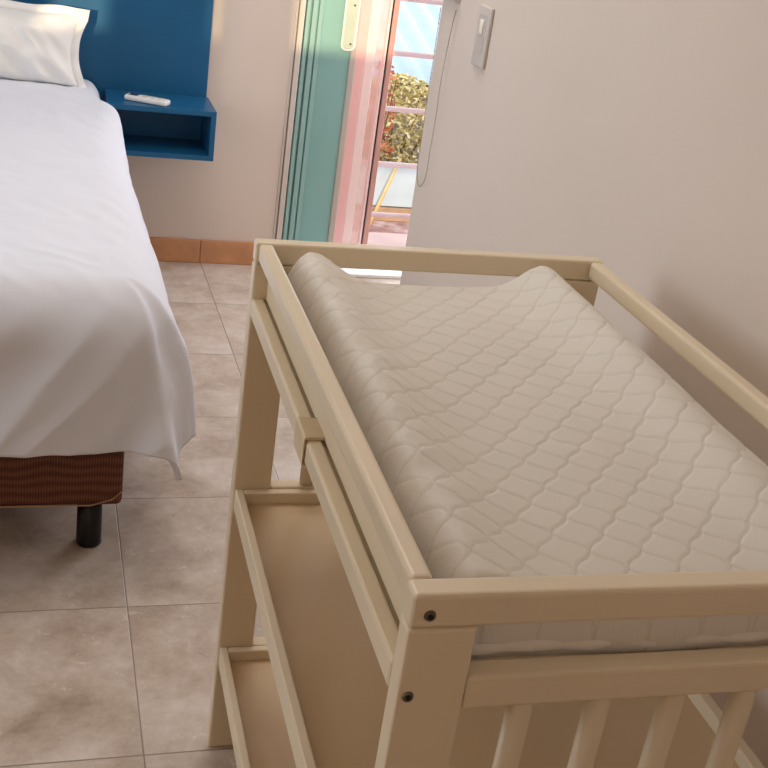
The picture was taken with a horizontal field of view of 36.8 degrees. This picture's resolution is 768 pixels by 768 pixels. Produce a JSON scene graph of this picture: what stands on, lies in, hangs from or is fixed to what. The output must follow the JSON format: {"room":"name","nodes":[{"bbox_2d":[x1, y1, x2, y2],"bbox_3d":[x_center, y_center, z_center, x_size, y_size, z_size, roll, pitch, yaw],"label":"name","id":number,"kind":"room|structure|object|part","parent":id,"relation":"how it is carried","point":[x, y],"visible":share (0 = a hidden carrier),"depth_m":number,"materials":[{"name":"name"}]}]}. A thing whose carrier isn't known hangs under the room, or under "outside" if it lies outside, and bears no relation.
{"room":"bedroom","nodes":[
{"label":"bedroom","id":0,"kind":"room"},
{"bbox_2d":[0,261,400,767],"bbox_3d":[-0.425,0.769,1.586,4.800,0.120,5.400,1,25,-17],"label":"floor","id":1,"kind":"structure","parent":0,"point":[107,649],"depth_m":2.21,"materials":[{"name":"tile"}]},
{"bbox_2d":[0,451,123,547],"bbox_3d":[-1.415,-0.187,2.830,1.412,0.320,1.752,1,25,-17],"label":"bed","id":2,"kind":"object","parent":1,"relation":"on","point":[88,482],"visible":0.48,"depth_m":2.25,"materials":[{"name":"brown fabric"}]},
{"bbox_3d":[-0.598,0.275,2.343,0.053,0.108,0.053,1,25,-17],"label":"leg","id":3,"kind":"part","parent":2,"relation":"part of","materials":[{"name":"black plastic"}]},
{"bbox_3d":[-1.384,-0.425,2.729,1.405,0.200,1.738,1,25,-17],"label":"mattress","id":4,"kind":"object","parent":2,"relation":"on","visible":0},
{"bbox_2d":[0,78,195,479],"bbox_3d":[-1.319,-0.389,2.690,1.588,0.410,1.833,1,25,-17],"label":"duvet","id":5,"kind":"object","parent":4,"relation":"on","point":[94,356],"visible":0.98,"depth_m":2.16,"materials":[{"name":"white fabric"}]},
{"bbox_2d":[0,0,89,87],"bbox_3d":[-1.253,-1.009,3.325,0.789,0.243,0.213,0,26,-19],"label":"pillow","id":6,"kind":"object","parent":5,"relation":"on","point":[39,42],"visible":1,"depth_m":3.37,"materials":[{"name":"white fabric"}]},
{"bbox_2d":[207,238,767,767],"bbox_3d":[0.114,0.374,1.437,0.523,0.862,0.818,1,25,-16],"label":"table","id":7,"kind":"object","parent":1,"relation":"on","point":[363,659],"visible":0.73,"depth_m":1.27,"materials":[{"name":"beige paint"}]},
{"bbox_3d":[-0.206,0.212,1.725,0.055,0.832,0.024,1,25,-16],"label":"leg","id":8,"kind":"part","parent":7,"relation":"part of","materials":[{"name":"beige paint"}]},
{"bbox_3d":[-0.020,0.426,1.881,0.395,0.038,0.022,1,25,-16],"label":"cross rail","id":9,"kind":"part","parent":7,"relation":"part of","materials":[{"name":"beige paint"}]},
{"bbox_2d":[230,660,295,767],"bbox_3d":[0.080,0.601,1.541,0.492,0.012,0.740,1,25,-16],"label":"shelf","id":10,"kind":"object","parent":7,"relation":"attached to","point":[267,740],"depth_m":1.69,"materials":[{"name":"beige wood"}]},
{"bbox_3d":[0.019,0.167,1.764,0.395,0.038,0.022,1,25,-16],"label":"cross rail","id":11,"kind":"part","parent":7,"relation":"part of","materials":[{"name":"beige paint"}]},
{"bbox_3d":[-0.080,0.061,1.230,0.017,0.026,0.767,1,25,-16],"label":"rail","id":12,"kind":"part","parent":7,"relation":"part of","materials":[{"name":"beige paint"}]},
{"bbox_3d":[-0.061,0.026,1.218,0.007,0.053,0.766,1,25,-16],"label":"panel","id":13,"kind":"part","parent":7,"relation":"part of","materials":[{"name":"beige paint"}]},
{"bbox_3d":[-0.065,-0.010,1.200,0.019,0.024,0.767,1,25,-16],"label":"rail","id":14,"kind":"part","parent":7,"relation":"part of","materials":[{"name":"beige paint"}]},
{"bbox_3d":[-0.015,0.552,1.036,0.055,0.832,0.024,1,25,-16],"label":"leg","id":15,"kind":"part","parent":7,"relation":"part of","materials":[{"name":"beige paint"}]},
{"bbox_2d":[247,504,739,767],"bbox_3d":[0.119,0.344,1.425,0.492,0.012,0.740,1,25,-16],"label":"shelf","id":16,"kind":"object","parent":7,"relation":"attached to","point":[341,687],"depth_m":1.36,"materials":[{"name":"beige wood"}]},
{"bbox_3d":[0.161,0.065,1.300,0.485,0.013,0.765,1,25,-16],"label":"panel","id":17,"kind":"part","parent":7,"relation":"part of","materials":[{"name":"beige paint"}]},
{"bbox_2d":[288,252,767,658],"bbox_3d":[0.167,0.022,1.275,0.453,0.086,0.760,1,25,-16],"label":"changing pad","id":18,"kind":"object","parent":7,"relation":"on","point":[513,429],"visible":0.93,"depth_m":1.16,"materials":[{"name":"beige fabric"}]},
{"bbox_3d":[0.228,0.222,1.850,0.055,0.832,0.024,1,25,-16],"label":"leg","id":19,"kind":"part","parent":7,"relation":"part of","materials":[{"name":"beige paint"}]},
{"bbox_3d":[0.256,0.239,0.958,0.409,0.031,0.022,1,25,-16],"label":"cross rail","id":20,"kind":"part","parent":7,"relation":"part of","materials":[{"name":"beige paint"}]},
{"bbox_3d":[0.403,0.001,1.334,0.019,0.025,0.768,1,25,-17],"label":"rail","id":21,"kind":"part","parent":7,"relation":"part of","materials":[{"name":"beige paint"}]},
{"bbox_2d":[127,0,296,260],"bbox_3d":[-0.961,-1.600,3.438,5.200,2.500,0.200,1,25,-17],"label":"wall","id":22,"kind":"structure","parent":0,"point":[232,196],"depth_m":3.85,"materials":[{"name":"paint"}]},
{"bbox_2d":[11,0,213,100],"bbox_3d":[-1.491,-1.282,3.304,2.016,1.010,0.029,1,25,-17],"label":"headboard","id":23,"kind":"object","parent":22,"relation":"attached to","point":[153,46],"visible":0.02,"depth_m":3.62,"materials":[{"name":"blue paint"}]},
{"bbox_2d":[104,89,216,160],"bbox_3d":[-0.709,-0.815,3.630,0.327,0.155,0.214,1,25,-17],"label":"nightstand","id":24,"kind":"object","parent":23,"relation":"attached to","point":[185,129],"visible":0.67,"depth_m":3.66,"materials":[{"name":"blue paint"}]},
{"bbox_2d":[124,93,169,106],"bbox_3d":[-0.725,-0.872,3.538,0.136,0.018,0.042,12,24,7],"label":"remote control","id":25,"kind":"object","parent":24,"relation":"on","point":[163,102],"visible":1,"depth_m":3.52,"materials":[{"name":"white plastic"}]},
{"bbox_3d":[-0.735,-0.858,3.717,0.295,0.123,0.012,1,25,-17],"label":"panel","id":26,"kind":"part","parent":24,"relation":"part of","materials":[{"name":"blue paint"}]},
{"bbox_3d":[-0.699,-0.878,3.601,0.327,0.016,0.214,1,25,-17],"label":"panel","id":27,"kind":"part","parent":24,"relation":"part of","materials":[{"name":"blue paint"}]},
{"bbox_3d":[-0.718,-0.752,3.658,0.327,0.016,0.214,1,25,-17],"label":"panel","id":28,"kind":"part","parent":24,"relation":"part of","materials":[{"name":"blue paint"}]},
{"bbox_3d":[-0.560,-0.813,3.675,0.016,0.123,0.214,1,25,-17],"label":"panel","id":29,"kind":"part","parent":24,"relation":"part of","materials":[{"name":"blue paint"}]},
{"bbox_2d":[149,237,253,264],"bbox_3d":[-1.899,-0.475,3.595,3.127,0.083,0.010,1,25,-17],"label":"baseboard","id":30,"kind":"structure","parent":22,"relation":"attached to","point":[165,249],"depth_m":3.98,"materials":[{"name":"tile"}]},
{"bbox_2d":[272,0,400,243],"bbox_3d":[-0.100,-1.403,3.782,0.384,2.100,0.202,1,25,-17],"label":"door","id":31,"kind":"structure","parent":22,"relation":"in","point":[334,43],"depth_m":3.97,"materials":[{"name":"multicoloured paint"}]},
{"bbox_3d":[-0.215,-1.403,3.719,0.068,2.080,0.112,1,25,-17],"label":"track post","id":32,"kind":"part","parent":31,"relation":"part of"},
{"bbox_3d":[-0.107,-1.227,3.824,0.044,0.227,0.005,1,25,-17],"label":"handle plate","id":33,"kind":"part","parent":31,"relation":"part of","materials":[{"name":"plastic"}]},
{"bbox_3d":[-0.107,-1.226,3.823,0.051,0.242,0.007,1,25,-17],"label":"pull handle","id":34,"kind":"part","parent":31,"relation":"part of","materials":[{"name":"white plastic"}]},
{"bbox_2d":[341,268,401,278],"bbox_3d":[0.160,-0.441,4.299,1.163,0.012,0.290,1,25,-17],"label":"trim","id":35,"kind":"structure","parent":22,"relation":"attached to","point":[365,273],"depth_m":4.12,"materials":[{"name":"white"}]},
{"bbox_2d":[363,0,441,161],"bbox_3d":[-0.056,-5.713,18.406,9.003,3.167,6.764,1,25,-17],"label":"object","id":36,"kind":"object","parent":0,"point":[417,25],"visible":0.06,"depth_m":16.65,"materials":[{"name":"glass"}]},
{"bbox_2d":[400,0,767,767],"bbox_3d":[1.119,-0.133,0.888,0.880,2.500,4.168,1,25,-17],"label":"wall","id":37,"kind":"structure","parent":0,"point":[631,136],"depth_m":1.80,"materials":[{"name":"paint"}]},
{"bbox_2d":[416,0,459,186],"bbox_3d":[0.116,-0.665,2.648,0.020,0.442,0.119,1,25,-17],"label":"chain","id":38,"kind":"object","parent":37,"relation":"attached to","point":[454,1],"visible":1,"depth_m":2.65,"materials":[{"name":"plastic"}]},
{"bbox_2d":[471,4,494,69],"bbox_3d":[0.202,-0.717,2.384,0.012,0.122,0.072,1,25,-17],"label":"light switch","id":39,"kind":"object","parent":37,"relation":"attached to","point":[486,13],"visible":1,"depth_m":2.37,"materials":[{"name":"plastic"}]},
{"bbox_3d":[0.200,-0.722,2.382,0.001,0.078,0.042,1,25,-17],"label":"insert frame","id":40,"kind":"part","parent":39,"relation":"part of","materials":[{"name":"beige plastic"}]},
{"label":"outside","id":41,"kind":"structure","parent":0,"visible":0},
{"bbox_2d":[352,219,408,233],"bbox_3d":[0.803,-10.195,32.869,60.000,0.300,56.100,1,25,-17],"label":"ground","id":42,"kind":"structure","parent":41,"point":[376,226],"depth_m":13.83,"materials":[{"name":"pink tile"}]},
{"bbox_2d":[362,61,396,161],"bbox_3d":[-0.103,-3.018,13.997,0.484,1.885,0.495,-15,33,-41],"label":"shrub","id":43,"kind":"object","parent":42,"relation":"on","point":[370,112],"visible":0.3,"depth_m":13.89,"materials":[{"name":"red plant"}]},
{"bbox_3d":[-0.114,-2.882,14.065,0.285,1.582,0.136,11,24,6],"label":"stem","id":44,"kind":"part","parent":43,"relation":"part of","materials":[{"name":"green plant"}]},
{"bbox_2d":[354,161,416,221],"bbox_3d":[0.688,-2.347,14.131,2.500,0.780,0.100,1,25,-17],"label":"panel","id":45,"kind":"object","parent":42,"relation":"on","point":[398,198],"visible":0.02,"depth_m":13.93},
{"bbox_2d":[370,157,401,225],"bbox_3d":[0.005,-2.280,13.728,0.044,0.819,0.434,28,31,37],"label":"pole","id":46,"kind":"object","parent":42,"relation":"on","point":[399,160],"visible":0.69,"depth_m":13.71,"materials":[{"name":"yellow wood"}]},
{"bbox_2d":[361,72,429,163],"bbox_3d":[0.135,-3.193,14.824,1.947,1.603,0.971,1,25,-17],"label":"shrub","id":47,"kind":"object","parent":42,"relation":"on","point":[404,78],"visible":0.32,"depth_m":14.60,"materials":[{"name":"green plant"}]},
{"bbox_3d":[0.126,-3.050,14.833,1.374,1.335,0.507,-2,26,-23],"label":"stem","id":48,"kind":"part","parent":47,"relation":"part of","materials":[{"name":"green plant"}]},
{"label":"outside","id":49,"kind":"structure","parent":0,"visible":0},
{"bbox_2d":[350,231,406,246],"bbox_3d":[-0.038,-0.476,4.644,3.100,0.140,0.440,1,25,-17],"label":"balcony slab","id":50,"kind":"object","parent":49,"point":[374,238],"depth_m":4.75,"materials":[{"name":"pink concrete"}]},
{"bbox_2d":[354,0,442,218],"bbox_3d":[0.009,-1.043,4.515,2.740,1.000,0.040,1,25,-17],"label":"balcony railing","id":51,"kind":"object","parent":50,"relation":"on","point":[434,2],"visible":0.11,"depth_m":4.52,"materials":[{"name":"metal"}]}
]}

